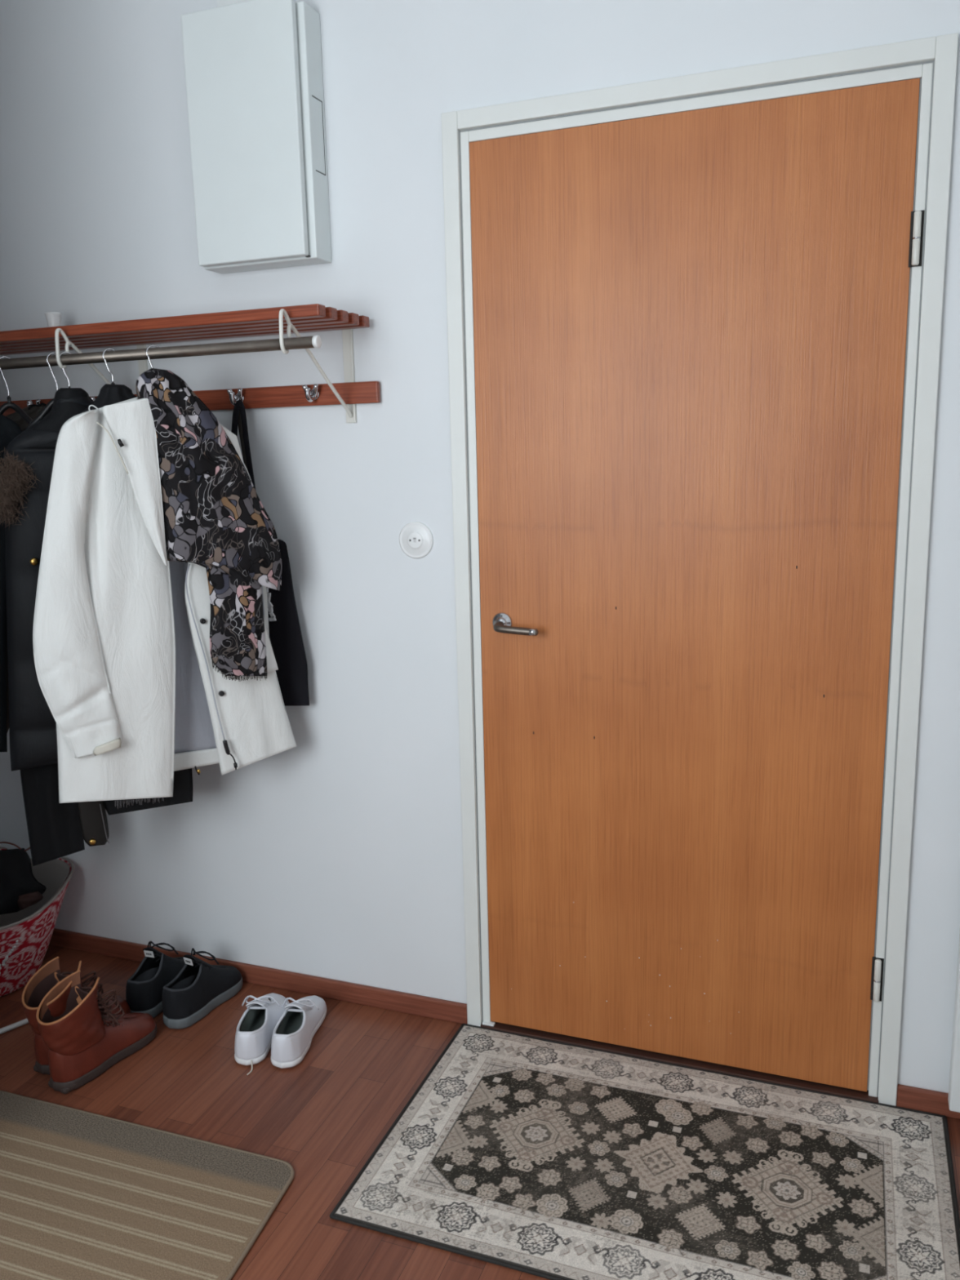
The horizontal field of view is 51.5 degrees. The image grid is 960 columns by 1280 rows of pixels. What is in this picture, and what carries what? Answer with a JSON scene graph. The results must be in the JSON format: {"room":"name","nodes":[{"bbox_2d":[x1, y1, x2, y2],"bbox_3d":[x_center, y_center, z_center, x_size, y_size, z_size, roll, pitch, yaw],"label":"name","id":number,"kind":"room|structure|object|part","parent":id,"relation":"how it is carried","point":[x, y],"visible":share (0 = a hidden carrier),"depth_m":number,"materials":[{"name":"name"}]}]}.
{"room":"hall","nodes":[
{"label":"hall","id":0,"kind":"room"},
{"bbox_2d":[0,0,959,1093],"bbox_3d":[-0.164,-0.346,2.379,4.800,2.620,0.150,3,11,21],"label":"wall","id":1,"kind":"structure","parent":0,"point":[337,854],"depth_m":2.38,"materials":[{"name":"paint"}]},
{"bbox_2d":[0,303,380,422],"bbox_3d":[-1.199,-0.631,2.480,1.969,0.230,0.293,3,11,21],"label":"rack","id":2,"kind":"object","parent":1,"relation":"attached to","point":[296,319],"visible":0.7,"depth_m":2.25,"materials":[{"name":"brown wood"}]},
{"bbox_2d":[0,355,33,424],"bbox_3d":[-1.100,-0.568,2.323,0.150,0.182,0.027,-6,12,-25],"label":"clothes hanger","id":3,"kind":"object","parent":2,"relation":"hanging from","point":[9,404],"visible":0.76,"depth_m":2.32,"materials":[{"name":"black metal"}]},
{"bbox_2d":[0,413,22,751],"bbox_3d":[-1.212,-0.125,2.334,0.330,0.823,0.068,-6,12,-25],"label":"coat","id":4,"kind":"object","parent":3,"relation":"hanging from","point":[10,429],"visible":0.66,"depth_m":2.37,"materials":[{"name":"black fabric"}]},
{"bbox_2d":[6,403,46,732],"bbox_3d":[-1.229,-0.162,2.545,0.340,0.863,0.076,-6,12,-24],"label":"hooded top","id":5,"kind":"object","parent":2,"relation":"hanging from","point":[32,411],"visible":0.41,"depth_m":2.50,"materials":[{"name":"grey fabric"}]},
{"bbox_2d":[25,352,57,429],"bbox_3d":[-0.964,-0.564,2.271,0.150,0.177,0.027,-6,12,-25],"label":"clothes hanger","id":6,"kind":"object","parent":2,"relation":"hanging from","point":[47,408],"visible":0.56,"depth_m":2.26,"materials":[{"name":"silver metal"}]},
{"bbox_2d":[0,387,93,771],"bbox_3d":[-0.945,-0.133,2.300,0.369,0.874,0.132,-9,13,-35],"label":"jacket","id":7,"kind":"object","parent":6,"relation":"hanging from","point":[28,460],"visible":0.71,"depth_m":2.24,"materials":[{"name":"black fabric"}]},
{"bbox_3d":[-1.030,-0.330,2.171,0.140,0.186,0.076,-7,12,-27],"label":"fur trim","id":8,"kind":"part","parent":7,"relation":"part of","materials":[{"name":"brown fur"}]},
{"bbox_2d":[26,387,88,448],"bbox_3d":[-0.929,-0.497,2.233,0.222,0.134,0.043,-7,12,-27],"label":"hood","id":9,"kind":"object","parent":7,"relation":"attached to","point":[68,402],"depth_m":2.21,"materials":[{"name":"black fabric"}]},
{"bbox_2d":[20,396,93,866],"bbox_3d":[-0.976,-0.011,2.400,0.305,1.127,0.064,-7,12,-27],"label":"coat","id":10,"kind":"object","parent":6,"relation":"hanging from","point":[54,828],"visible":0.25,"depth_m":2.42,"materials":[{"name":"black fabric"}]},
{"bbox_2d":[44,311,62,327],"bbox_3d":[-1.048,-0.775,2.450,0.041,0.058,0.042,3,11,21],"label":"paper cup","id":11,"kind":"object","parent":2,"relation":"on","point":[53,318],"visible":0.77,"depth_m":2.44,"materials":[{"name":"white paper"}]},
{"bbox_2d":[43,351,71,417],"bbox_3d":[-0.932,-0.566,2.258,0.150,0.170,0.027,-6,12,-25],"label":"clothes hanger","id":12,"kind":"object","parent":2,"relation":"hanging from","point":[62,353],"visible":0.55,"depth_m":2.24,"materials":[{"name":"silver metal"}]},
{"bbox_2d":[102,348,115,385],"bbox_3d":[-0.817,-0.563,2.215,0.150,0.165,0.027,-6,12,-25],"label":"clothes hanger","id":13,"kind":"object","parent":2,"relation":"hanging from","point":[113,383],"visible":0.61,"depth_m":2.20,"materials":[{"name":"silver metal"}]},
{"bbox_2d":[76,383,192,846],"bbox_3d":[-0.826,-0.047,2.304,0.282,1.058,0.063,-7,12,-28],"label":"coat","id":14,"kind":"object","parent":13,"relation":"hanging from","point":[93,820],"visible":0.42,"depth_m":2.33,"materials":[{"name":"black fabric"}]},
{"bbox_2d":[146,345,159,368],"bbox_3d":[-0.707,-0.557,2.174,0.150,0.167,0.027,-6,12,-25],"label":"clothes hanger","id":15,"kind":"object","parent":2,"relation":"hanging from","point":[150,346],"visible":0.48,"depth_m":2.15,"materials":[{"name":"silver metal"}]},
{"bbox_3d":[-1.249,-0.645,2.360,1.960,0.024,0.024,3,11,21],"label":"hanging rod","id":16,"kind":"part","parent":2,"relation":"part of","materials":[{"name":"metal"}]},
{"bbox_2d":[32,396,296,803],"bbox_3d":[-0.704,-0.084,2.225,0.559,0.893,0.181,-7,12,-26],"label":"jacket","id":17,"kind":"object","parent":2,"relation":"hanging from","point":[134,694],"visible":0.83,"depth_m":2.15,"materials":[{"name":"white fabric"}]},
{"bbox_3d":[-0.801,-0.067,2.145,0.274,0.893,0.039,-6,12,-24],"label":"panel","id":18,"kind":"part","parent":17,"relation":"part of","materials":[{"name":"white fabric"}]},
{"bbox_3d":[-0.741,-0.406,2.053,0.012,0.017,0.008,-6,12,-25],"label":"zip pull","id":19,"kind":"part","parent":17,"relation":"part of","materials":[{"name":"black plastic"}]},
{"bbox_2d":[102,398,168,566],"bbox_3d":[-0.723,-0.329,2.091,0.105,0.358,0.021,-7,12,-26],"label":"lapel","id":20,"kind":"object","parent":17,"relation":"attached to","point":[136,508],"depth_m":2.10,"materials":[{"name":"white fabric"}]},
{"bbox_2d":[115,797,164,808],"bbox_3d":[-0.791,0.282,2.327,0.136,0.217,0.013,-6,12,-25],"label":"scarf","id":21,"kind":"object","parent":17,"relation":"hanging from","point":[154,798],"visible":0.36,"depth_m":2.33,"materials":[{"name":"grey fabric"}]},
{"bbox_2d":[135,368,282,681],"bbox_3d":[-0.578,-0.239,2.188,0.287,0.692,0.056,-6,11,-23],"label":"scarf","id":22,"kind":"object","parent":17,"relation":"hanging from","point":[215,519],"visible":0.98,"depth_m":2.17,"materials":[{"name":"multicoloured fabric"}]},
{"bbox_3d":[-0.574,0.283,2.319,0.017,0.042,0.008,-3,11,-8],"label":"zip cord","id":23,"kind":"part","parent":17,"relation":"part of","materials":[{"name":"black plastic"}]},
{"bbox_3d":[-0.564,-0.104,2.281,0.256,0.852,0.026,-7,12,-26],"label":"panel","id":24,"kind":"part","parent":17,"relation":"part of","materials":[{"name":"white fabric"}]},
{"bbox_3d":[-0.729,-0.121,2.290,0.471,0.839,0.034,-6,12,-25],"label":"panel","id":25,"kind":"part","parent":17,"relation":"part of","materials":[{"name":"multicoloured fabric"}]},
{"bbox_3d":[-1.151,-0.607,2.612,1.969,0.048,0.014,3,11,21],"label":"hook rail","id":26,"kind":"part","parent":2,"relation":"part of","materials":[{"name":"brown wood"}]},
{"bbox_2d":[231,399,309,706],"bbox_3d":[-0.549,-0.199,2.429,0.257,0.756,0.035,3,11,21],"label":"tote bag","id":27,"kind":"object","parent":2,"relation":"hanging from","point":[286,638],"visible":0.39,"depth_m":2.42,"materials":[{"name":"black fabric"}]},
{"bbox_2d":[266,587,276,621],"bbox_3d":[-0.514,-0.086,2.422,0.036,0.082,0.006,3,11,21],"label":"print","id":28,"kind":"object","parent":27,"relation":"attached to","point":[271,593],"depth_m":2.42},
{"bbox_2d":[216,0,248,7],"bbox_3d":[-0.526,-1.501,2.194,0.125,0.264,0.030,3,11,21],"label":"duct","id":29,"kind":"object","parent":1,"relation":"attached to","point":[219,2],"visible":0.02,"depth_m":2.21,"materials":[{"name":"white paint"}]},
{"bbox_2d":[181,0,331,274],"bbox_3d":[-0.498,-1.115,2.224,0.299,0.528,0.095,3,11,21],"label":"electrical panel","id":30,"kind":"object","parent":1,"relation":"attached to","point":[253,68],"visible":1,"depth_m":2.18,"materials":[{"name":"metal"}]},
{"bbox_2d":[48,928,467,1024],"bbox_3d":[-1.218,0.883,2.936,2.542,0.052,0.014,3,11,21],"label":"baseboard","id":31,"kind":"structure","parent":1,"relation":"attached to","point":[393,1000],"depth_m":2.65,"materials":[{"name":"brown wood"}]},
{"bbox_2d":[399,521,433,558],"bbox_3d":[-0.150,-0.232,2.309,0.086,0.086,0.010,3,11,21],"label":"socket","id":32,"kind":"object","parent":1,"relation":"attached to","point":[415,538],"visible":1,"depth_m":2.31,"materials":[{"name":"white plastic"}]},
{"bbox_2d":[440,32,958,1106],"bbox_3d":[0.419,-0.060,2.155,0.989,2.112,0.174,3,11,21],"label":"door","id":33,"kind":"structure","parent":1,"relation":"in","point":[694,322],"depth_m":2.10,"materials":[{"name":"wood"}]},
{"bbox_3d":[-0.037,-0.074,2.293,0.036,2.112,0.016,3,11,21],"label":"casing","id":34,"kind":"part","parent":33,"relation":"part of","materials":[{"name":"paint"}]},
{"bbox_3d":[0.049,-0.039,2.264,0.047,0.047,0.014,3,11,21],"label":"handle","id":35,"kind":"part","parent":33,"relation":"part of","materials":[{"name":"silver metal"}]},
{"bbox_3d":[0.083,-0.026,2.227,0.110,0.025,0.056,3,11,21],"label":"lever","id":36,"kind":"part","parent":33,"relation":"part of","materials":[{"name":"metal"}]},
{"bbox_3d":[0.383,-1.074,1.936,0.917,0.036,0.016,3,11,21],"label":"casing","id":37,"kind":"part","parent":33,"relation":"part of","materials":[{"name":"paint"}]},
{"bbox_3d":[0.854,-0.034,1.958,0.036,2.112,0.016,3,11,21],"label":"casing","id":38,"kind":"part","parent":33,"relation":"part of","materials":[{"name":"paint"}]},
{"bbox_2d":[896,1084,959,1119],"bbox_3d":[0.963,0.983,2.116,0.143,0.050,0.014,3,11,21],"label":"baseboard","id":39,"kind":"structure","parent":1,"relation":"attached to","point":[936,1102],"depth_m":2.12,"materials":[{"name":"brown wood"}]},
{"bbox_2d":[0,944,959,1279],"bbox_3d":[-0.635,1.222,1.315,4.800,0.050,3.300,3,11,21],"label":"floor","id":40,"kind":"structure","parent":0,"point":[325,1115],"depth_m":2.22,"materials":[{"name":"laminate"}]},
{"bbox_2d":[0,1018,28,1034],"bbox_3d":[-1.274,0.996,2.437,0.436,0.013,0.015,-11,14,-42],"label":"rail","id":41,"kind":"object","parent":40,"relation":"on","point":[23,1022],"visible":0.48,"depth_m":2.52,"materials":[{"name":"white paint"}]},
{"bbox_2d":[0,841,74,996],"bbox_3d":[-1.396,0.741,2.733,0.574,0.408,0.519,3,11,21],"label":"fabric basket","id":42,"kind":"object","parent":40,"relation":"on","point":[25,935],"visible":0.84,"depth_m":2.67,"materials":[{"name":"fabric"}]},
{"bbox_3d":[-1.253,0.852,2.608,0.152,0.222,0.027,-1,11,4],"label":"pompom trim","id":43,"kind":"part","parent":42,"relation":"part of","materials":[{"name":"white fabric"}]},
{"bbox_3d":[-1.263,0.557,2.684,0.100,0.036,0.012,-6,12,-25],"label":"handle","id":44,"kind":"part","parent":42,"relation":"part of","materials":[{"name":"red fabric"}]},
{"bbox_2d":[0,848,46,915],"bbox_3d":[-1.294,0.661,2.697,0.172,0.235,0.170,3,11,21],"label":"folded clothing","id":45,"kind":"object","parent":42,"relation":"in","point":[17,878],"visible":0.92,"depth_m":2.65,"materials":[{"name":"black fabric"}]},
{"bbox_2d":[17,891,43,910],"bbox_3d":[-1.215,0.703,2.685,0.054,0.055,0.055,3,11,21],"label":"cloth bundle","id":46,"kind":"object","parent":42,"relation":"in","point":[25,900],"visible":1,"depth_m":2.67,"materials":[{"name":"brown fabric"}]},
{"bbox_2d":[22,956,130,1075],"bbox_3d":[-0.974,0.878,2.425,0.120,0.236,0.298,3,11,21],"label":"boot","id":47,"kind":"object","parent":40,"relation":"on","point":[49,975],"visible":0.45,"depth_m":2.35,"materials":[{"name":"brown leather"}]},
{"bbox_2d":[35,969,157,1093],"bbox_3d":[-0.900,0.889,2.353,0.119,0.236,0.298,5,12,31],"label":"boot","id":48,"kind":"object","parent":40,"relation":"on","point":[82,1043],"visible":1,"depth_m":2.29,"materials":[{"name":"brown leather"}]},
{"bbox_2d":[0,1089,294,1279],"bbox_3d":[-0.927,1.081,1.952,1.103,0.009,0.501,3,11,21],"label":"striped mat","id":49,"kind":"object","parent":40,"relation":"on","point":[84,1195],"visible":1,"depth_m":1.92,"materials":[{"name":"beige fabric"}]},
{"bbox_2d":[125,941,185,1017],"bbox_3d":[-0.837,0.872,2.636,0.113,0.162,0.254,2,11,17],"label":"sneaker","id":50,"kind":"object","parent":40,"relation":"on","point":[144,988],"visible":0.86,"depth_m":2.58,"materials":[{"name":"black fabric"}]},
{"bbox_2d":[161,947,242,1029],"bbox_3d":[-0.729,0.877,2.595,0.113,0.162,0.254,4,12,28],"label":"sneaker","id":51,"kind":"object","parent":40,"relation":"on","point":[200,986],"visible":1,"depth_m":2.55,"materials":[{"name":"black fabric"}]},
{"bbox_2d":[234,992,288,1075],"bbox_3d":[-0.544,0.927,2.447,0.102,0.112,0.299,1,11,11],"label":"sneaker","id":52,"kind":"object","parent":40,"relation":"on","point":[255,1027],"visible":0.94,"depth_m":2.41,"materials":[{"name":"white leather"}]},
{"bbox_2d":[271,995,326,1068],"bbox_3d":[-0.449,0.925,2.446,0.108,0.111,0.275,0,11,9],"label":"sneaker","id":53,"kind":"object","parent":40,"relation":"on","point":[292,1036],"visible":1,"depth_m":2.40,"materials":[{"name":"white leather"}]},
{"bbox_2d":[328,1023,959,1279],"bbox_3d":[0.351,1.044,1.984,1.102,0.007,0.679,3,11,21],"label":"rug","id":54,"kind":"object","parent":40,"relation":"on","point":[548,1159],"visible":1,"depth_m":1.95,"materials":[{"name":"black fabric"}]},
{"bbox_3d":[0.652,-0.069,0.786,0.120,2.620,2.300,3,11,21],"label":"wall","id":55,"kind":"structure","parent":0,"visible":0},
{"bbox_2d":[947,930,959,1112],"bbox_3d":[0.968,-0.294,1.834,0.044,2.578,0.039,3,11,21],"label":"trim","id":56,"kind":"structure","parent":55,"relation":"attached to","point":[953,1098],"depth_m":2.04,"materials":[{"name":"white paint"}]}
]}

